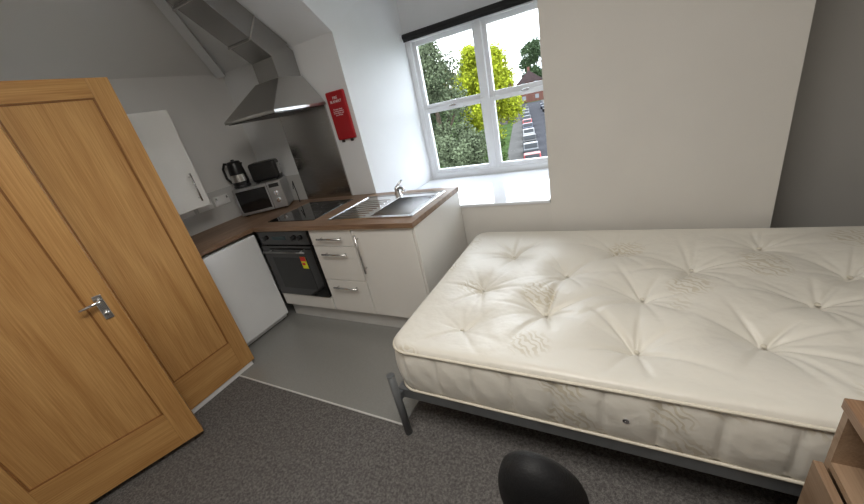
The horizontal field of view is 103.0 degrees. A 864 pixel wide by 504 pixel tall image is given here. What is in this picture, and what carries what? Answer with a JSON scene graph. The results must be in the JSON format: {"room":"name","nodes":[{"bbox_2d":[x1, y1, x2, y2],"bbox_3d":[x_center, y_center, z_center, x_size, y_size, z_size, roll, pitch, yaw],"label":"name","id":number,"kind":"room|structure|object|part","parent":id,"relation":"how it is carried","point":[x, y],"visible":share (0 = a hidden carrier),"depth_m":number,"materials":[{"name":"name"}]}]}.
{"room":"studio apartment","nodes":[
{"label":"studio apartment","id":0,"kind":"room"},
{"bbox_2d":[0,0,213,80],"bbox_3d":[-2.646,-1.074,1.444,0.774,0.793,4.150,1,27,28],"label":"ceiling","id":1,"kind":"structure","parent":0,"point":[40,39],"depth_m":2.28,"materials":[{"name":"paint"}]},
{"bbox_2d":[108,75,279,289],"bbox_3d":[-2.664,0.167,2.153,0.100,2.170,4.150,1,27,28],"label":"wall","id":2,"kind":"structure","parent":0,"point":[198,107],"depth_m":3.09,"materials":[{"name":"paint"}]},
{"bbox_2d":[127,110,210,214],"bbox_3d":[-2.142,-0.619,2.575,0.377,0.735,0.500,1,27,28],"label":"upper cabinet","id":3,"kind":"object","parent":2,"relation":"attached to","point":[155,130],"visible":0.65,"depth_m":2.58,"materials":[{"name":"white laminate"}]},
{"bbox_3d":[-1.873,-0.511,2.718,0.037,0.220,0.013,1,27,28],"label":"handle","id":4,"kind":"part","parent":3,"relation":"part of","materials":[{"name":"silver metal"}]},
{"bbox_2d":[180,210,195,219],"bbox_3d":[-2.137,-0.336,2.974,0.016,0.086,0.146,1,27,28],"label":"wall socket","id":5,"kind":"object","parent":2,"relation":"attached to","point":[191,213],"visible":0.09,"depth_m":2.99,"materials":[{"name":"white plastic"}]},
{"bbox_2d":[152,0,225,78],"bbox_3d":[-1.939,-1.754,2.661,0.078,0.647,1.014,-15,23,-7],"label":"trim","id":6,"kind":"structure","parent":2,"relation":"attached to","point":[164,6],"depth_m":2.73,"materials":[{"name":"white paint"}]},
{"bbox_2d":[197,199,213,212],"bbox_3d":[-2.060,-0.416,3.116,0.016,0.086,0.146,1,27,28],"label":"wall socket","id":7,"kind":"object","parent":2,"relation":"attached to","point":[210,206],"visible":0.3,"depth_m":3.12,"materials":[{"name":"white plastic"}]},
{"bbox_2d":[182,179,253,235],"bbox_3d":[-2.046,-0.383,3.167,0.008,0.295,1.318,1,27,28],"label":"backsplash","id":8,"kind":"structure","parent":2,"relation":"attached to","point":[200,222],"depth_m":3.20,"materials":[{"name":"white paint"}]},
{"bbox_2d":[213,193,230,206],"bbox_3d":[-1.986,-0.491,3.249,0.016,0.086,0.146,1,27,28],"label":"wall socket","id":9,"kind":"object","parent":2,"relation":"attached to","point":[220,200],"visible":1,"depth_m":3.24,"materials":[{"name":"white plastic"}]},
{"bbox_2d":[171,0,330,72],"bbox_3d":[-1.636,-1.780,2.531,1.499,0.753,0.944,1,27,28],"label":"ceiling","id":10,"kind":"structure","parent":0,"point":[292,21],"depth_m":2.58,"materials":[{"name":"white paint"}]},
{"bbox_2d":[223,31,375,194],"bbox_3d":[-1.131,-0.722,3.388,1.399,2.170,0.100,1,27,28],"label":"wall","id":11,"kind":"structure","parent":0,"point":[317,59],"depth_m":3.06,"materials":[{"name":"white paint"}]},
{"bbox_2d":[165,0,325,125],"bbox_3d":[-1.475,-1.474,2.415,0.600,1.038,1.039,1,27,28],"label":"hood","id":12,"kind":"object","parent":11,"relation":"attached to","point":[281,90],"visible":1,"depth_m":2.59,"materials":[{"name":"silver metal"}]},
{"bbox_2d":[286,174,307,199],"bbox_3d":[-1.518,-0.656,3.569,0.548,0.255,0.008,1,27,28],"label":"trim","id":13,"kind":"structure","parent":11,"relation":"attached to","point":[296,179],"depth_m":3.48,"materials":[{"name":"white paint"}]},
{"bbox_2d":[279,105,352,198],"bbox_3d":[-1.082,-0.908,3.184,0.575,0.835,0.014,1,27,28],"label":"backsplash","id":14,"kind":"structure","parent":11,"relation":"attached to","point":[309,134],"depth_m":3.17,"materials":[{"name":"silver metal"}]},
{"bbox_2d":[325,89,356,141],"bbox_3d":[-0.757,-1.129,2.869,0.190,0.400,0.031,1,27,28],"label":"blanket","id":15,"kind":"object","parent":11,"relation":"attached to","point":[336,100],"visible":1,"depth_m":2.85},
{"bbox_2d":[241,289,418,422],"bbox_3d":[-0.849,0.600,2.987,2.310,0.004,1.460,1,27,28],"label":"floor","id":16,"kind":"structure","parent":0,"point":[346,363],"depth_m":2.51,"materials":[{"name":"grey laminate"}]},
{"bbox_2d":[201,235,287,345],"bbox_3d":[-1.762,0.349,2.952,0.570,0.841,0.544,1,27,28],"label":"fridge","id":17,"kind":"object","parent":16,"relation":"on","point":[239,269],"visible":0.47,"depth_m":2.82,"materials":[{"name":"white plastic"}]},
{"bbox_2d":[283,293,336,308],"bbox_3d":[-0.985,-0.007,3.151,0.600,0.718,0.720,1,27,28],"label":"housing","id":18,"kind":"object","parent":16,"relation":"on","point":[324,302],"visible":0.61,"depth_m":2.97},
{"bbox_2d":[256,231,331,297],"bbox_3d":[-1.055,0.002,3.021,0.590,0.592,0.554,1,27,28],"label":"oven","id":19,"kind":"object","parent":18,"relation":"in","point":[292,258],"visible":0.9,"depth_m":2.81,"materials":[{"name":"black metal"}]},
{"bbox_3d":[-1.192,0.000,2.768,0.480,0.013,0.042,1,27,28],"label":"handle","id":20,"kind":"part","parent":19,"relation":"part of","materials":[{"name":"metal"}]},
{"bbox_3d":[-1.194,-0.117,2.760,0.590,0.117,0.033,1,27,28],"label":"control panel","id":21,"kind":"part","parent":19,"relation":"part of","materials":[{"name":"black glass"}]},
{"bbox_2d":[191,186,458,255],"bbox_3d":[-1.045,-0.222,2.711,2.203,0.035,1.323,1,27,28],"label":"countertop","id":22,"kind":"structure","parent":18,"relation":"on","point":[207,241],"depth_m":2.71,"materials":[{"name":"brown wood"}]},
{"bbox_2d":[232,175,293,216],"bbox_3d":[-1.640,-0.548,3.367,0.440,0.270,0.289,-15,23,-5],"label":"microwave","id":23,"kind":"object","parent":22,"relation":"on","point":[270,194],"visible":0.99,"depth_m":3.25,"materials":[{"name":"silver metal"}]},
{"bbox_2d":[222,160,250,188],"bbox_3d":[-1.838,-0.729,3.211,0.192,0.257,0.154,-22,25,-21],"label":"kettle","id":24,"kind":"object","parent":23,"relation":"on","point":[239,178],"visible":1,"depth_m":3.18,"materials":[{"name":"black plastic"}]},
{"bbox_3d":[-1.914,-0.734,3.226,0.085,0.198,0.023,-9,24,8],"label":"handle","id":25,"kind":"part","parent":24,"relation":"part of","materials":[{"name":"black plastic"}]},
{"bbox_3d":[-1.844,-0.837,3.174,0.117,0.032,0.117,-9,24,8],"label":"lid","id":26,"kind":"part","parent":24,"relation":"part of","materials":[{"name":"black plastic"}]},
{"bbox_3d":[-1.684,-0.494,3.251,0.310,0.253,0.019,-15,23,-5],"label":"door","id":27,"kind":"part","parent":23,"relation":"part of","materials":[{"name":"black glass"}]},
{"bbox_3d":[-1.682,-0.490,3.240,0.310,0.253,0.004,-15,23,-5],"label":"door trim","id":28,"kind":"part","parent":23,"relation":"part of","materials":[{"name":"silver metal"}]},
{"bbox_2d":[248,158,281,183],"bbox_3d":[-1.594,-0.788,3.311,0.274,0.185,0.150,-15,23,-5],"label":"toaster","id":29,"kind":"object","parent":23,"relation":"on","point":[267,169],"visible":1,"depth_m":3.25,"materials":[{"name":"black plastic"}]},
{"bbox_3d":[-1.470,-0.550,3.268,0.128,0.253,0.019,-15,23,-5],"label":"control panel","id":30,"kind":"part","parent":23,"relation":"part of","materials":[{"name":"silver metal"}]},
{"bbox_2d":[268,199,352,221],"bbox_3d":[-1.043,-0.360,2.971,0.540,0.006,0.500,1,27,28],"label":"cooktop","id":31,"kind":"object","parent":22,"relation":"in","point":[309,211],"visible":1,"depth_m":2.93,"materials":[{"name":"black glass"}]},
{"bbox_2d":[327,191,444,220],"bbox_3d":[-0.326,-0.291,2.616,0.740,0.143,0.540,1,27,28],"label":"sink","id":32,"kind":"object","parent":22,"relation":"in","point":[406,205],"visible":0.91,"depth_m":2.65,"materials":[{"name":"silver metal"}]},
{"bbox_2d":[371,195,434,215],"bbox_3d":[-0.191,-0.278,2.524,0.335,0.138,0.410,1,27,28],"label":"basin","id":33,"kind":"object","parent":32,"relation":"in","point":[404,205],"depth_m":2.67,"materials":[{"name":"silver metal"}]},
{"bbox_2d":[394,179,405,196],"bbox_3d":[-0.237,-0.499,2.705,0.076,0.131,0.190,-25,26,-26],"label":"mixer tap","id":34,"kind":"object","parent":22,"relation":"on","point":[397,187],"visible":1,"depth_m":2.74,"materials":[{"name":"silver metal"}]},
{"bbox_3d":[-0.245,-0.488,2.690,0.025,0.066,0.171,-22,25,-21],"label":"spout","id":35,"kind":"part","parent":34,"relation":"part of","materials":[{"name":"silver metal"}]},
{"bbox_2d":[308,230,376,313],"bbox_3d":[-0.535,0.007,2.889,0.410,0.718,0.757,1,27,28],"label":"drawer unit","id":36,"kind":"object","parent":16,"relation":"on","point":[336,251],"visible":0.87,"depth_m":2.60,"materials":[{"name":"white wood"}]},
{"bbox_3d":[-0.745,-0.094,2.489,0.240,0.013,0.037,1,27,28],"label":"handle","id":37,"kind":"part","parent":36,"relation":"part of","materials":[{"name":"silver metal"}]},
{"bbox_3d":[-0.737,-0.105,2.513,0.406,0.129,0.018,1,27,28],"label":"drawer","id":38,"kind":"part","parent":36,"relation":"part of","materials":[{"name":"beige laminate"}]},
{"bbox_3d":[-0.720,0.018,2.538,0.240,0.013,0.037,1,27,28],"label":"handle","id":39,"kind":"part","parent":36,"relation":"part of","materials":[{"name":"silver metal"}]},
{"bbox_3d":[-0.694,0.085,2.597,0.406,0.284,0.018,1,27,28],"label":"drawer","id":40,"kind":"part","parent":36,"relation":"part of","materials":[{"name":"beige laminate"}]},
{"bbox_3d":[-0.661,0.278,2.653,0.240,0.013,0.037,1,27,28],"label":"handle","id":41,"kind":"part","parent":36,"relation":"part of","materials":[{"name":"silver metal"}]},
{"bbox_3d":[-0.636,0.346,2.712,0.406,0.287,0.018,1,27,28],"label":"drawer","id":42,"kind":"part","parent":36,"relation":"part of","materials":[{"name":"beige laminate"}]},
{"bbox_2d":[293,304,408,327],"bbox_3d":[-0.619,0.520,2.864,1.530,0.144,0.016,1,27,28],"label":"plinth","id":43,"kind":"object","parent":16,"relation":"on","point":[386,320],"visible":0.43,"depth_m":2.89,"materials":[{"name":"white laminate"}]},
{"bbox_2d":[351,192,467,317],"bbox_3d":[-0.103,0.077,2.701,0.520,0.868,0.772,1,27,28],"label":"base cabinet","id":44,"kind":"object","parent":16,"relation":"on","point":[401,267],"visible":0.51,"depth_m":2.39,"materials":[{"name":"white wood"}]},
{"bbox_3d":[-0.501,0.017,2.417,0.014,0.300,0.037,1,27,28],"label":"handle","id":45,"kind":"part","parent":44,"relation":"part of","materials":[{"name":"silver metal"}]},
{"bbox_3d":[-0.274,0.162,2.409,0.496,0.712,0.018,1,27,28],"label":"door","id":46,"kind":"part","parent":44,"relation":"part of","materials":[{"name":"beige laminate"}]},
{"bbox_3d":[0.125,0.072,2.596,0.018,0.868,0.735,1,27,28],"label":"panel","id":47,"kind":"part","parent":44,"relation":"part of","materials":[{"name":"beige laminate"}]},
{"bbox_2d":[301,0,432,192],"bbox_3d":[-0.550,-0.987,2.961,0.120,2.750,1.754,1,27,28],"label":"wall","id":48,"kind":"structure","parent":0,"point":[374,62],"depth_m":3.08,"materials":[{"name":"white paint"}]},
{"bbox_2d":[89,376,798,503],"bbox_3d":[0.144,0.985,1.742,5.450,0.100,5.200,1,27,28],"label":"floor","id":49,"kind":"structure","parent":0,"point":[259,443],"depth_m":1.73,"materials":[{"name":"carpet"}]},
{"bbox_2d":[191,361,252,412],"bbox_3d":[-1.670,1.129,2.160,0.034,0.040,1.265,1,27,28],"label":"baseboard","id":50,"kind":"structure","parent":49,"relation":"on","point":[249,364],"depth_m":2.44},
{"bbox_2d":[239,375,402,425],"bbox_3d":[-0.791,0.928,2.209,1.460,0.007,0.010,1,27,28],"label":"trim","id":51,"kind":"structure","parent":49,"relation":"on","point":[339,405],"depth_m":2.13,"materials":[{"name":"silver metal"}]},
{"bbox_2d":[498,450,588,503],"bbox_3d":[0.190,0.900,0.820,0.557,0.762,0.597,1,27,28],"label":"office chair","id":52,"kind":"object","parent":49,"relation":"on","point":[524,477],"visible":1,"depth_m":0.79,"materials":[{"name":"black plastic"}]},
{"bbox_2d":[386,372,802,496],"bbox_3d":[1.122,0.470,1.777,2.256,0.402,1.476,1,27,28],"label":"frame","id":53,"kind":"object","parent":49,"relation":"on","point":[398,393],"visible":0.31,"depth_m":1.33,"materials":[{"name":"grey metal"}]},
{"bbox_3d":[-0.161,0.777,1.741,0.040,0.395,0.040,1,27,28],"label":"leg","id":54,"kind":"part","parent":53,"relation":"part of","materials":[{"name":"grey metal"}]},
{"bbox_2d":[393,226,863,485],"bbox_3d":[1.081,0.274,1.696,2.266,0.278,1.404,1,27,28],"label":"mattress","id":55,"kind":"object","parent":53,"relation":"on","point":[742,349],"visible":1,"depth_m":1.42,"materials":[{"name":"white fabric"}]},
{"bbox_2d":[622,418,629,423],"bbox_3d":[0.681,0.593,1.206,0.024,0.024,0.005,1,27,28],"label":"air vent","id":56,"kind":"object","parent":55,"relation":"attached to","point":[624,420],"depth_m":1.20,"materials":[{"name":"silver metal"}]},
{"bbox_2d":[797,398,863,503],"bbox_3d":[1.101,0.800,0.600,0.563,0.750,0.575,1,27,28],"label":"chest","id":57,"kind":"object","parent":49,"relation":"on","point":[840,479],"visible":1,"depth_m":0.81,"materials":[{"name":"brown wood"}]},
{"bbox_3d":[0.882,0.757,0.700,0.019,0.235,0.556,1,27,28],"label":"drawer","id":58,"kind":"part","parent":57,"relation":"part of","materials":[{"name":"brown wood"}]},
{"bbox_2d":[461,202,552,245],"bbox_3d":[0.470,-0.244,3.319,1.488,0.725,0.950,1,27,28],"label":"wall","id":59,"kind":"structure","parent":0,"point":[524,217],"depth_m":2.65,"materials":[{"name":"paint"}]},
{"bbox_2d":[415,169,550,207],"bbox_3d":[0.394,-0.579,3.165,1.478,0.023,0.962,1,27,28],"label":"windowsill","id":60,"kind":"structure","parent":59,"relation":"on","point":[530,186],"depth_m":2.97,"materials":[{"name":"white paint"}]},
{"bbox_2d":[537,0,815,230],"bbox_3d":[1.476,-1.168,2.341,1.190,2.750,1.100,1,27,28],"label":"wall","id":61,"kind":"structure","parent":0,"point":[660,114],"depth_m":1.94,"materials":[{"name":"paint"}]},
{"bbox_2d":[396,0,547,179],"bbox_3d":[0.505,-1.398,3.356,1.670,2.750,0.140,1,27,28],"label":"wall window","id":62,"kind":"structure","parent":61,"relation":"in","point":[414,15],"depth_m":3.15,"materials":[{"name":"white paint"}]},
{"bbox_2d":[399,0,531,42],"bbox_3d":[0.334,-2.028,2.954,1.415,0.075,0.080,1,27,28],"label":"roller blind","id":63,"kind":"object","parent":62,"relation":"attached to","point":[504,4],"visible":1,"depth_m":2.96,"materials":[{"name":"black fabric"}]},
{"bbox_2d":[406,0,547,177],"bbox_3d":[0.532,-1.452,3.268,1.460,1.375,0.105,1,27,28],"label":"window","id":64,"kind":"structure","parent":62,"relation":"attached to","point":[478,83],"depth_m":3.28,"materials":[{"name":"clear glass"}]},
{"bbox_3d":[0.161,-1.762,3.320,0.660,0.620,0.040,1,27,28],"label":"sash","id":65,"kind":"part","parent":64,"relation":"part of","materials":[{"name":"white plastic"}]},
{"bbox_3d":[0.161,-1.762,3.320,0.576,0.536,0.004,1,27,28],"label":"glass pane","id":66,"kind":"part","parent":64,"relation":"part of","materials":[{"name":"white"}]},
{"bbox_3d":[0.280,-1.176,3.556,0.660,0.665,0.040,1,27,28],"label":"sash","id":67,"kind":"part","parent":64,"relation":"part of","materials":[{"name":"white plastic"}]},
{"bbox_3d":[0.280,-1.176,3.556,0.576,0.581,0.004,1,27,28],"label":"glass pane","id":68,"kind":"part","parent":64,"relation":"part of","materials":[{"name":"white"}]},
{"bbox_3d":[0.785,-1.754,2.982,0.660,0.620,0.040,1,27,28],"label":"sash","id":69,"kind":"part","parent":64,"relation":"part of","materials":[{"name":"white plastic"}]},
{"bbox_3d":[0.785,-1.754,2.982,0.576,0.536,0.004,1,27,28],"label":"glass pane","id":70,"kind":"part","parent":64,"relation":"part of","materials":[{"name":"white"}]},
{"bbox_3d":[0.905,-1.167,3.218,0.660,0.665,0.040,1,27,28],"label":"sash","id":71,"kind":"part","parent":64,"relation":"part of","materials":[{"name":"white plastic"}]},
{"bbox_3d":[0.905,-1.167,3.218,0.576,0.581,0.004,1,27,28],"label":"glass pane","id":72,"kind":"part","parent":64,"relation":"part of","materials":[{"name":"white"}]},
{"bbox_2d":[770,0,863,227],"bbox_3d":[2.580,-1.175,1.795,1.270,2.750,0.100,1,27,28],"label":"wall","id":73,"kind":"structure","parent":0,"point":[821,183],"depth_m":2.08,"materials":[{"name":"grey paint"}]},
{"bbox_3d":[-2.253,0.257,1.954,0.815,2.000,1.310,1,27,28],"label":"wall","id":74,"kind":"structure","parent":0,"visible":0},
{"bbox_2d":[0,125,203,503],"bbox_3d":[-1.851,0.347,1.470,0.760,1.980,0.084,-29,28,-34],"label":"door","id":75,"kind":"structure","parent":74,"relation":"in","point":[87,405],"depth_m":1.62,"materials":[{"name":"brown wood"}]},
{"bbox_3d":[-1.878,0.281,1.457,0.550,1.650,0.020,-29,28,-34],"label":"panel","id":76,"kind":"part","parent":75,"relation":"part of","materials":[{"name":"brown wood"}]},
{"bbox_3d":[-1.870,0.283,1.448,0.550,1.650,0.006,-30,28,-34],"label":"panel moulding","id":77,"kind":"part","parent":75,"relation":"part of","materials":[{"name":"brown wood"}]},
{"bbox_3d":[-1.619,0.256,1.626,0.085,0.021,0.036,-29,28,-34],"label":"lever","id":78,"kind":"part","parent":75,"relation":"part of","materials":[{"name":"silver metal"}]},
{"bbox_2d":[0,77,253,409],"bbox_3d":[-1.716,0.067,2.035,0.040,1.980,0.600,1,27,28],"label":"door","id":79,"kind":"structure","parent":74,"relation":"in","point":[75,136],"depth_m":1.96,"materials":[{"name":"brown wood"}]}
]}

